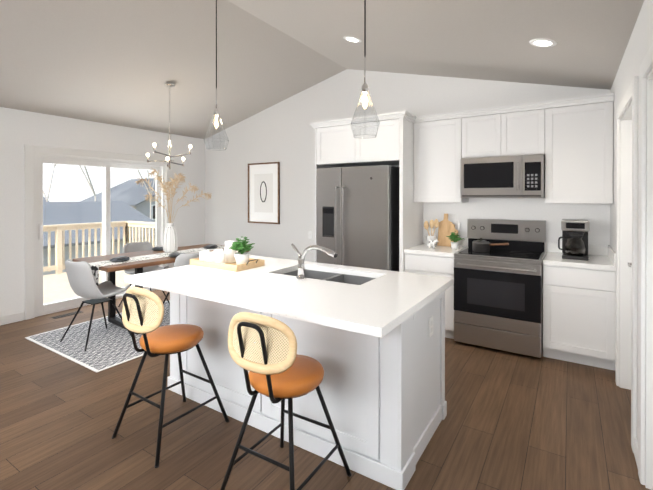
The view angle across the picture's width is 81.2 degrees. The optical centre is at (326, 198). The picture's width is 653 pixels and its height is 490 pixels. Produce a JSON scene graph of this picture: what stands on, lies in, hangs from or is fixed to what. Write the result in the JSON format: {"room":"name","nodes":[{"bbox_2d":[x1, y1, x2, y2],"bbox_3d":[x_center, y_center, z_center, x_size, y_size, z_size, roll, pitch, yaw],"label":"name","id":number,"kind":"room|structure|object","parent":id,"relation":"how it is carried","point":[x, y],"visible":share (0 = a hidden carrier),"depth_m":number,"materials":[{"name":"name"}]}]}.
{"room":"kitchen and dining room","nodes":[
{"label":"kitchen and dining room","id":0,"kind":"room"},
{"bbox_2d":[0,107,204,319],"bbox_3d":[-3.913,0.186,4.011,0.150,2.470,6.400,0,0,33],"label":"wall","id":1,"kind":"structure","parent":0,"point":[19,129],"depth_m":4.76,"materials":[{"name":"paint"}]},
{"bbox_2d":[0,312,23,325],"bbox_3d":[-4.552,1.376,2.864,0.014,0.100,3.770,0,0,33],"label":"baseboard","id":2,"kind":"structure","parent":1,"relation":"attached to","point":[11,318],"depth_m":4.35,"materials":[{"name":"white wood"}]},
{"bbox_2d":[24,144,171,319],"bbox_3d":[-3.059,0.388,5.311,0.148,2.055,1.950,0,0,33],"label":"door frame","id":3,"kind":"structure","parent":1,"relation":"attached to","point":[35,159],"depth_m":4.82,"materials":[{"name":"white"}]},
{"bbox_2d":[0,0,643,138],"bbox_3d":[-1.449,-1.398,2.427,6.000,0.827,6.700,0,0,33],"label":"ceiling","id":4,"kind":"structure","parent":0,"point":[118,62],"depth_m":3.61,"materials":[{"name":"paint"}]},
{"bbox_2d":[146,82,191,168],"bbox_3d":[-1.879,-0.859,4.539,0.529,1.019,0.387,0,0,33],"label":"chandelier","id":5,"kind":"object","parent":4,"relation":"hanging from","point":[168,160],"visible":1,"depth_m":4.53,"materials":[{"name":"silver metal"}]},
{"bbox_2d":[204,0,228,150],"bbox_3d":[-0.857,-1.031,2.964,0.194,1.297,0.168,0,0,33],"label":"pendant light","id":6,"kind":"object","parent":4,"relation":"hanging from","point":[216,113],"visible":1,"depth_m":2.96,"materials":[{"name":"clear glass"}]},
{"bbox_2d":[343,36,361,42],"bbox_3d":[0.253,-1.553,3.712,0.179,0.051,0.184,0,0,33],"label":"recessed light","id":7,"kind":"object","parent":4,"relation":"in","point":[351,39],"visible":1,"depth_m":3.70,"materials":[{"name":"white plastic"}]},
{"bbox_2d":[351,0,379,138],"bbox_3d":[0.229,-0.863,2.270,0.194,0.985,0.168,0,0,33],"label":"pendant light","id":8,"kind":"object","parent":4,"relation":"hanging from","point":[365,89],"visible":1,"depth_m":2.27,"materials":[{"name":"clear glass"}]},
{"bbox_2d":[529,38,556,46],"bbox_3d":[1.591,-1.146,2.798,0.179,0.051,0.184,0,0,33],"label":"recessed light","id":9,"kind":"object","parent":4,"relation":"in","point":[541,42],"visible":1,"depth_m":2.79,"materials":[{"name":"white plastic"}]},
{"bbox_2d":[0,290,650,489],"bbox_3d":[-1.449,1.478,2.440,6.000,0.100,6.700,0,0,33],"label":"floor","id":10,"kind":"structure","parent":0,"point":[513,421],"depth_m":2.32,"materials":[{"name":"brown wood"}]},
{"bbox_2d":[51,311,82,318],"bbox_3d":[-3.162,1.416,4.652,0.110,0.004,0.320,0,0,33],"label":"floor vent","id":11,"kind":"object","parent":10,"relation":"in","point":[63,315],"visible":0.92,"depth_m":4.62,"materials":[{"name":"grey metal"}]},
{"bbox_2d":[25,300,169,372],"bbox_3d":[-1.821,1.415,4.530,1.424,0.006,2.444,0,0,33],"label":"area rug","id":12,"kind":"object","parent":10,"relation":"on","point":[111,345],"visible":0.5,"depth_m":3.75,"materials":[{"name":"grey fabric"}]},
{"bbox_2d":[60,259,130,350],"bbox_3d":[-2.316,1.001,3.828,0.479,0.824,0.509,0,0,33],"label":"dining chair","id":13,"kind":"object","parent":12,"relation":"on","point":[81,280],"visible":0.98,"depth_m":3.64,"materials":[{"name":"grey fabric"}]},
{"bbox_2d":[118,241,169,306],"bbox_3d":[-2.393,0.996,5.003,0.507,0.822,0.459,0,0,37],"label":"dining chair","id":14,"kind":"object","parent":12,"relation":"on","point":[136,246],"visible":0.46,"depth_m":5.10,"materials":[{"name":"grey plastic"}]},
{"bbox_2d":[72,244,248,334],"bbox_3d":[-1.907,1.035,4.606,0.900,0.753,1.750,0,0,38],"label":"dining table","id":15,"kind":"object","parent":12,"relation":"on","point":[137,266],"visible":0.38,"depth_m":4.21,"materials":[{"name":"brown wood"}]},
{"bbox_2d":[109,256,129,261],"bbox_3d":[-2.181,0.636,4.020,0.195,0.040,0.195,0,0,-12],"label":"place setting","id":16,"kind":"object","parent":15,"relation":"on","point":[126,258],"depth_m":3.99,"materials":[{"name":"grey ceramic"}]},
{"bbox_2d":[88,245,224,285],"bbox_3d":[-1.866,0.750,4.512,0.300,0.189,1.753,0,0,33],"label":"table runner","id":17,"kind":"object","parent":15,"relation":"on","point":[94,266],"visible":0.5,"depth_m":4.18,"materials":[{"name":"fabric"}]},
{"bbox_2d":[135,168,211,252],"bbox_3d":[-1.939,0.139,4.659,0.825,1.028,0.824,0,0,33],"label":"vase","id":18,"kind":"object","parent":17,"relation":"on","point":[170,240],"visible":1,"depth_m":4.60,"materials":[{"name":"white ceramic"}]},
{"bbox_2d":[152,247,162,250],"bbox_3d":[-2.127,0.636,4.865,0.195,0.040,0.195,0,0,-12],"label":"place setting","id":19,"kind":"object","parent":15,"relation":"on","point":[154,248],"depth_m":4.83,"materials":[{"name":"grey"}]},
{"bbox_2d":[169,253,184,257],"bbox_3d":[-1.690,0.638,4.324,0.195,0.040,0.195,0,0,-12],"label":"place setting","id":20,"kind":"object","parent":15,"relation":"on","point":[173,255],"depth_m":4.30,"materials":[{"name":"grey ceramic"}]},
{"bbox_2d":[203,244,217,248],"bbox_3d":[-1.528,0.631,5.040,0.195,0.040,0.195,0,0,-12],"label":"place setting","id":21,"kind":"object","parent":15,"relation":"on","point":[211,246],"depth_m":5.00,"materials":[{"name":"grey"}]},
{"bbox_2d":[163,252,198,304],"bbox_3d":[-1.623,0.999,4.306,0.509,0.824,0.479,0,0,33],"label":"dining chair","id":22,"kind":"object","parent":12,"relation":"on","point":[182,259],"visible":0.06,"depth_m":4.08,"materials":[{"name":"grey fabric"}]},
{"bbox_2d":[112,287,228,467],"bbox_3d":[-0.958,0.970,2.351,0.472,0.925,0.538,0,0,33],"label":"bar stool","id":23,"kind":"object","parent":10,"relation":"on","point":[143,311],"visible":1,"depth_m":2.21,"materials":[{"name":"orange leather"}]},
{"bbox_2d":[220,312,351,489],"bbox_3d":[-0.200,0.972,1.867,0.477,0.925,0.540,0,0,33],"label":"bar stool","id":24,"kind":"object","parent":10,"relation":"on","point":[274,363],"visible":1,"depth_m":1.71,"materials":[{"name":"orange leather"}]},
{"bbox_2d":[167,287,448,489],"bbox_3d":[-0.194,0.997,2.688,1.855,0.860,0.805,0,0,33],"label":"kitchen island","id":25,"kind":"object","parent":10,"relation":"on","point":[371,341],"depth_m":2.11,"materials":[{"name":"white wood"}]},
{"bbox_2d":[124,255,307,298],"bbox_3d":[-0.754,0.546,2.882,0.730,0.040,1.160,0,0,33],"label":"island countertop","id":26,"kind":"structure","parent":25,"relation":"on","point":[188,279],"depth_m":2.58,"materials":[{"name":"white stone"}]},
{"bbox_2d":[190,255,264,271],"bbox_3d":[-0.786,0.490,3.009,0.572,0.069,0.300,0,0,33],"label":"serving tray","id":27,"kind":"object","parent":26,"relation":"on","point":[252,263],"visible":0.71,"depth_m":2.88,"materials":[{"name":"brown wood"}]},
{"bbox_2d":[199,249,225,263],"bbox_3d":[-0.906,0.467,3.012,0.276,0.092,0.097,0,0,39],"label":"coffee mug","id":28,"kind":"object","parent":27,"relation":"on","point":[217,255],"depth_m":2.97,"materials":[{"name":"white ceramic"}]},
{"bbox_2d":[224,241,237,262],"bbox_3d":[-0.765,0.428,3.072,0.139,0.170,0.102,0,0,33],"label":"jug","id":29,"kind":"object","parent":27,"relation":"on","point":[230,256],"visible":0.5,"depth_m":3.04,"materials":[{"name":"white ceramic"}]},
{"bbox_2d":[229,237,254,264],"bbox_3d":[-0.653,0.400,2.923,0.186,0.226,0.183,0,0,33],"label":"potted plant","id":30,"kind":"object","parent":27,"relation":"on","point":[241,248],"visible":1,"depth_m":2.89,"materials":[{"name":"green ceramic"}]},
{"bbox_2d":[196,263,387,318],"bbox_3d":[-0.135,0.548,2.486,0.740,0.040,1.160,0,0,33],"label":"island countertop","id":31,"kind":"structure","parent":25,"relation":"on","point":[271,293],"depth_m":2.20,"materials":[{"name":"white stone"}]},
{"bbox_2d":[291,244,337,279],"bbox_3d":[-0.084,0.411,2.441,0.353,0.231,0.062,0,0,33],"label":"faucet","id":32,"kind":"object","parent":31,"relation":"on","point":[301,258],"visible":1,"depth_m":2.47,"materials":[{"name":"silver metal"}]},
{"bbox_2d":[276,267,375,282],"bbox_3d":[0.002,0.668,2.701,0.752,0.226,0.422,0,0,33],"label":"sink","id":33,"kind":"object","parent":31,"relation":"in","point":[310,272],"depth_m":2.87,"materials":[{"name":"silver metal"}]},
{"bbox_2d":[296,271,453,338],"bbox_3d":[0.358,0.549,2.170,0.430,0.040,1.160,0,0,33],"label":"island countertop","id":34,"kind":"structure","parent":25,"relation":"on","point":[375,308],"depth_m":1.94,"materials":[{"name":"white stone"}]},
{"bbox_2d":[317,165,398,271],"bbox_3d":[0.445,0.522,4.506,0.910,1.755,0.801,0,0,33],"label":"refrigerator","id":35,"kind":"object","parent":10,"relation":"on","point":[357,216],"visible":0.6,"depth_m":4.17,"materials":[{"name":"silver metal"}]},
{"bbox_2d":[402,253,454,338],"bbox_3d":[1.211,0.998,4.165,0.520,0.845,0.617,0,0,33],"label":"base cabinet","id":36,"kind":"object","parent":10,"relation":"on","point":[411,262],"depth_m":3.86,"materials":[{"name":"white wood"}]},
{"bbox_2d":[402,245,467,256],"bbox_3d":[1.208,0.556,4.156,0.519,0.040,0.632,0,0,33],"label":"countertop","id":37,"kind":"structure","parent":36,"relation":"on","point":[439,251],"depth_m":3.97,"materials":[{"name":"white stone"}]},
{"bbox_2d":[424,219,438,245],"bbox_3d":[1.183,0.380,4.312,0.173,0.308,0.100,0,0,33],"label":"utensil crock","id":38,"kind":"object","parent":37,"relation":"on","point":[432,223],"visible":0.92,"depth_m":4.29,"materials":[{"name":"white ceramic"}]},
{"bbox_2d":[428,239,438,247],"bbox_3d":[1.162,0.483,4.137,0.116,0.102,0.053,0,0,33],"label":"ceramic figurine","id":39,"kind":"object","parent":37,"relation":"on","point":[433,242],"visible":1,"depth_m":4.12,"materials":[{"name":"white ceramic"}]},
{"bbox_2d":[437,214,452,245],"bbox_3d":[1.347,0.352,4.318,0.155,0.365,0.090,0,0,33],"label":"cutting board","id":40,"kind":"object","parent":37,"relation":"on","point":[444,226],"visible":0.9,"depth_m":4.32,"materials":[{"name":"beige wood"}]},
{"bbox_2d":[446,224,457,246],"bbox_3d":[1.408,0.410,4.256,0.120,0.248,0.061,0,0,33],"label":"cutting board","id":41,"kind":"object","parent":37,"relation":"on","point":[449,233],"visible":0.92,"depth_m":4.26,"materials":[{"name":"beige wood"}]},
{"bbox_2d":[446,231,463,248],"bbox_3d":[1.380,0.440,4.073,0.203,0.191,0.168,0,0,33],"label":"plant","id":42,"kind":"object","parent":37,"relation":"on","point":[455,243],"visible":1,"depth_m":4.05,"materials":[{"name":"green plant"}]},
{"bbox_2d":[452,222,459,243],"bbox_3d":[1.416,0.399,4.344,0.200,0.269,0.041,0,0,33],"label":"marble board","id":43,"kind":"object","parent":37,"relation":"on","point":[457,225],"visible":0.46,"depth_m":4.30,"materials":[{"name":"white stone"}]},
{"bbox_2d":[454,218,545,357],"bbox_3d":[1.713,0.822,3.761,0.750,1.200,0.721,0,0,33],"label":"range oven","id":44,"kind":"object","parent":10,"relation":"on","point":[498,297],"visible":0.88,"depth_m":3.55,"materials":[{"name":"silver metal"}]},
{"bbox_2d":[472,238,508,251],"bbox_3d":[1.638,0.464,3.802,0.349,0.135,0.172,0,0,33],"label":"saucepan","id":45,"kind":"object","parent":44,"relation":"on","point":[484,246],"visible":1,"depth_m":3.78,"materials":[{"name":"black metal"}]},
{"bbox_2d":[543,265,615,370],"bbox_3d":[2.288,1.001,3.476,0.517,0.845,0.617,0,0,33],"label":"base cabinet","id":46,"kind":"object","parent":10,"relation":"on","point":[579,305],"depth_m":3.22,"materials":[{"name":"white wood"}]},
{"bbox_2d":[543,253,615,272],"bbox_3d":[2.284,0.559,3.468,0.517,0.040,0.632,0,0,33],"label":"countertop","id":47,"kind":"structure","parent":46,"relation":"on","point":[594,262],"depth_m":3.27,"materials":[{"name":"white stone"}]},
{"bbox_2d":[558,219,589,260],"bbox_3d":[2.252,0.365,3.476,0.238,0.345,0.268,0,0,33],"label":"coffee maker","id":48,"kind":"object","parent":47,"relation":"on","point":[574,237],"visible":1,"depth_m":3.38,"materials":[{"name":"grey plastic"}]},
{"bbox_2d":[205,69,610,261],"bbox_3d":[0.316,-0.174,5.191,6.000,3.180,0.150,0,0,33],"label":"wall","id":49,"kind":"structure","parent":0,"point":[282,132],"depth_m":5.41,"materials":[{"name":"paint"}]},
{"bbox_2d":[248,162,279,223],"bbox_3d":[-0.980,-0.087,5.912,0.640,0.940,0.030,0,0,33],"label":"framed art","id":50,"kind":"object","parent":49,"relation":"attached to","point":[264,193],"visible":1,"depth_m":5.90,"materials":[{"name":"white paper"}]},
{"bbox_2d":[308,231,311,238],"bbox_3d":[-0.233,0.515,5.451,0.075,0.116,0.008,0,0,33],"label":"outlet","id":51,"kind":"object","parent":49,"relation":"attached to","point":[309,232],"depth_m":5.45,"materials":[{"name":"white plastic"}]},
{"bbox_2d":[314,121,377,167],"bbox_3d":[0.303,-0.643,4.715,0.589,0.462,0.657,0,0,33],"label":"upper cabinet","id":52,"kind":"object","parent":49,"relation":"attached to","point":[336,146],"depth_m":4.45,"materials":[{"name":"white wood"}]},
{"bbox_2d":[362,113,409,165],"bbox_3d":[0.699,-0.642,4.462,0.590,0.462,0.657,0,0,33],"label":"upper cabinet","id":53,"kind":"object","parent":49,"relation":"attached to","point":[391,144],"depth_m":4.12,"materials":[{"name":"white wood"}]},
{"bbox_2d":[410,113,468,204],"bbox_3d":[1.287,-0.416,4.277,0.520,0.912,0.337,0,0,33],"label":"upper cabinet","id":54,"kind":"object","parent":49,"relation":"attached to","point":[435,142],"depth_m":4.15,"materials":[{"name":"white wood"}]},
{"bbox_2d":[452,214,457,221],"bbox_3d":[1.469,0.230,4.361,0.070,0.116,0.008,0,0,33],"label":"outlet","id":55,"kind":"object","parent":49,"relation":"attached to","point":[454,217],"depth_m":4.36,"materials":[{"name":"white plastic"}]},
{"bbox_2d":[462,109,509,157],"bbox_3d":[1.687,-0.647,4.019,0.431,0.447,0.337,0,0,33],"label":"upper cabinet","id":56,"kind":"object","parent":49,"relation":"attached to","point":[486,134],"depth_m":3.87,"materials":[{"name":"white wood"}]},
{"bbox_2d":[460,154,544,197],"bbox_3d":[1.792,-0.212,3.880,0.746,0.408,0.462,0,0,33],"label":"over-the-range microwave","id":57,"kind":"object","parent":56,"relation":"attached to","point":[519,176],"visible":1,"depth_m":3.71,"materials":[{"name":"silver metal"}]},
{"bbox_2d":[422,233,605,256],"bbox_3d":[1.911,0.486,4.071,1.796,0.100,0.016,0,0,33],"label":"backsplash","id":58,"kind":"structure","parent":49,"relation":"attached to","point":[551,247],"depth_m":3.81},
{"bbox_2d":[506,105,541,155],"bbox_3d":[1.964,-0.646,3.842,0.432,0.447,0.337,0,0,33],"label":"upper cabinet","id":59,"kind":"object","parent":49,"relation":"attached to","point":[526,122],"depth_m":3.68,"materials":[{"name":"white wood"}]},
{"bbox_2d":[542,97,613,203],"bbox_3d":[2.364,-0.413,3.588,0.517,0.912,0.337,0,0,33],"label":"upper cabinet","id":60,"kind":"object","parent":49,"relation":"attached to","point":[571,139],"depth_m":3.45,"materials":[{"name":"white wood"}]},
{"bbox_2d":[610,0,652,438],"bbox_3d":[1.015,0.200,0.858,0.150,2.470,6.400,0,0,33],"label":"wall","id":61,"kind":"structure","parent":0,"point":[638,45],"depth_m":2.25,"materials":[{"name":"paint"}]},
{"bbox_2d":[606,245,615,264],"bbox_3d":[2.491,0.490,3.326,0.016,0.100,0.616,0,0,33],"label":"backsplash","id":62,"kind":"structure","parent":61,"relation":"attached to","point":[610,253],"depth_m":3.33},
{"bbox_2d":[615,42,652,489],"bbox_3d":[1.719,0.373,1.975,0.168,2.115,2.250,0,0,33],"label":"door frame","id":63,"kind":"structure","parent":61,"relation":"attached to","point":[626,231],"depth_m":2.13,"materials":[{"name":"white wood"}]},
{"label":"outside","id":64,"kind":"structure","parent":0,"visible":0},
{"bbox_2d":[43,270,134,303],"bbox_3d":[-4.856,1.639,5.660,3.190,0.250,5.750,0,0,33],"label":"floor","id":65,"kind":"structure","parent":64,"point":[58,291],"depth_m":6.63,"materials":[{"name":"brown wood"}]},
{"bbox_2d":[43,221,125,273],"bbox_3d":[-6.154,1.018,6.487,0.150,0.985,5.790,0,0,33],"label":"deck railing","id":66,"kind":"object","parent":65,"relation":"on","point":[60,246],"depth_m":7.89,"materials":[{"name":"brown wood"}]},
{"bbox_2d":[126,221,154,246],"bbox_3d":[-3.281,1.011,8.003,3.055,0.985,0.140,0,0,33],"label":"deck railing","id":67,"kind":"object","parent":65,"relation":"on","point":[129,224],"depth_m":8.63,"materials":[{"name":"brown wood"}]},
{"bbox_3d":[-31.691,4.526,25.603,69.800,0.400,100.000,0,0,33],"label":"ground","id":68,"kind":"structure","parent":64,"visible":0},
{"bbox_2d":[43,164,56,201],"bbox_3d":[-19.508,-1.744,27.339,7.446,12.124,7.697,0,0,33],"label":"tree","id":69,"kind":"object","parent":68,"relation":"on","point":[54,165],"depth_m":25.07,"materials":[{"name":"grey plant"}]},
{"bbox_2d":[80,166,95,200],"bbox_3d":[-14.804,-2.741,20.182,12.226,14.181,9.267,0,0,33],"label":"tree","id":70,"kind":"object","parent":68,"relation":"on","point":[91,186],"depth_m":22.84,"materials":[{"name":"grey plant"}]},
{"bbox_2d":[43,201,154,274],"bbox_3d":[-14.797,2.268,13.774,8.700,4.220,15.000,0,0,33],"label":"house","id":71,"kind":"structure","parent":68,"relation":"on","point":[57,214],"depth_m":16.37,"materials":[{"name":"grey"}]},
{"bbox_2d":[80,178,154,220],"bbox_3d":[-14.668,1.231,33.453,8.700,6.120,9.700,0,0,33],"label":"house","id":72,"kind":"structure","parent":68,"relation":"on","point":[127,192],"depth_m":30.37,"materials":[{"name":"grey"}]},
{"bbox_2d":[138,170,154,218],"bbox_3d":[-11.279,-3.643,24.951,9.251,15.944,14.662,0,0,33],"label":"tree","id":73,"kind":"object","parent":68,"relation":"on","point":[151,191],"depth_m":25.17,"materials":[{"name":"grey plant"}]}
]}

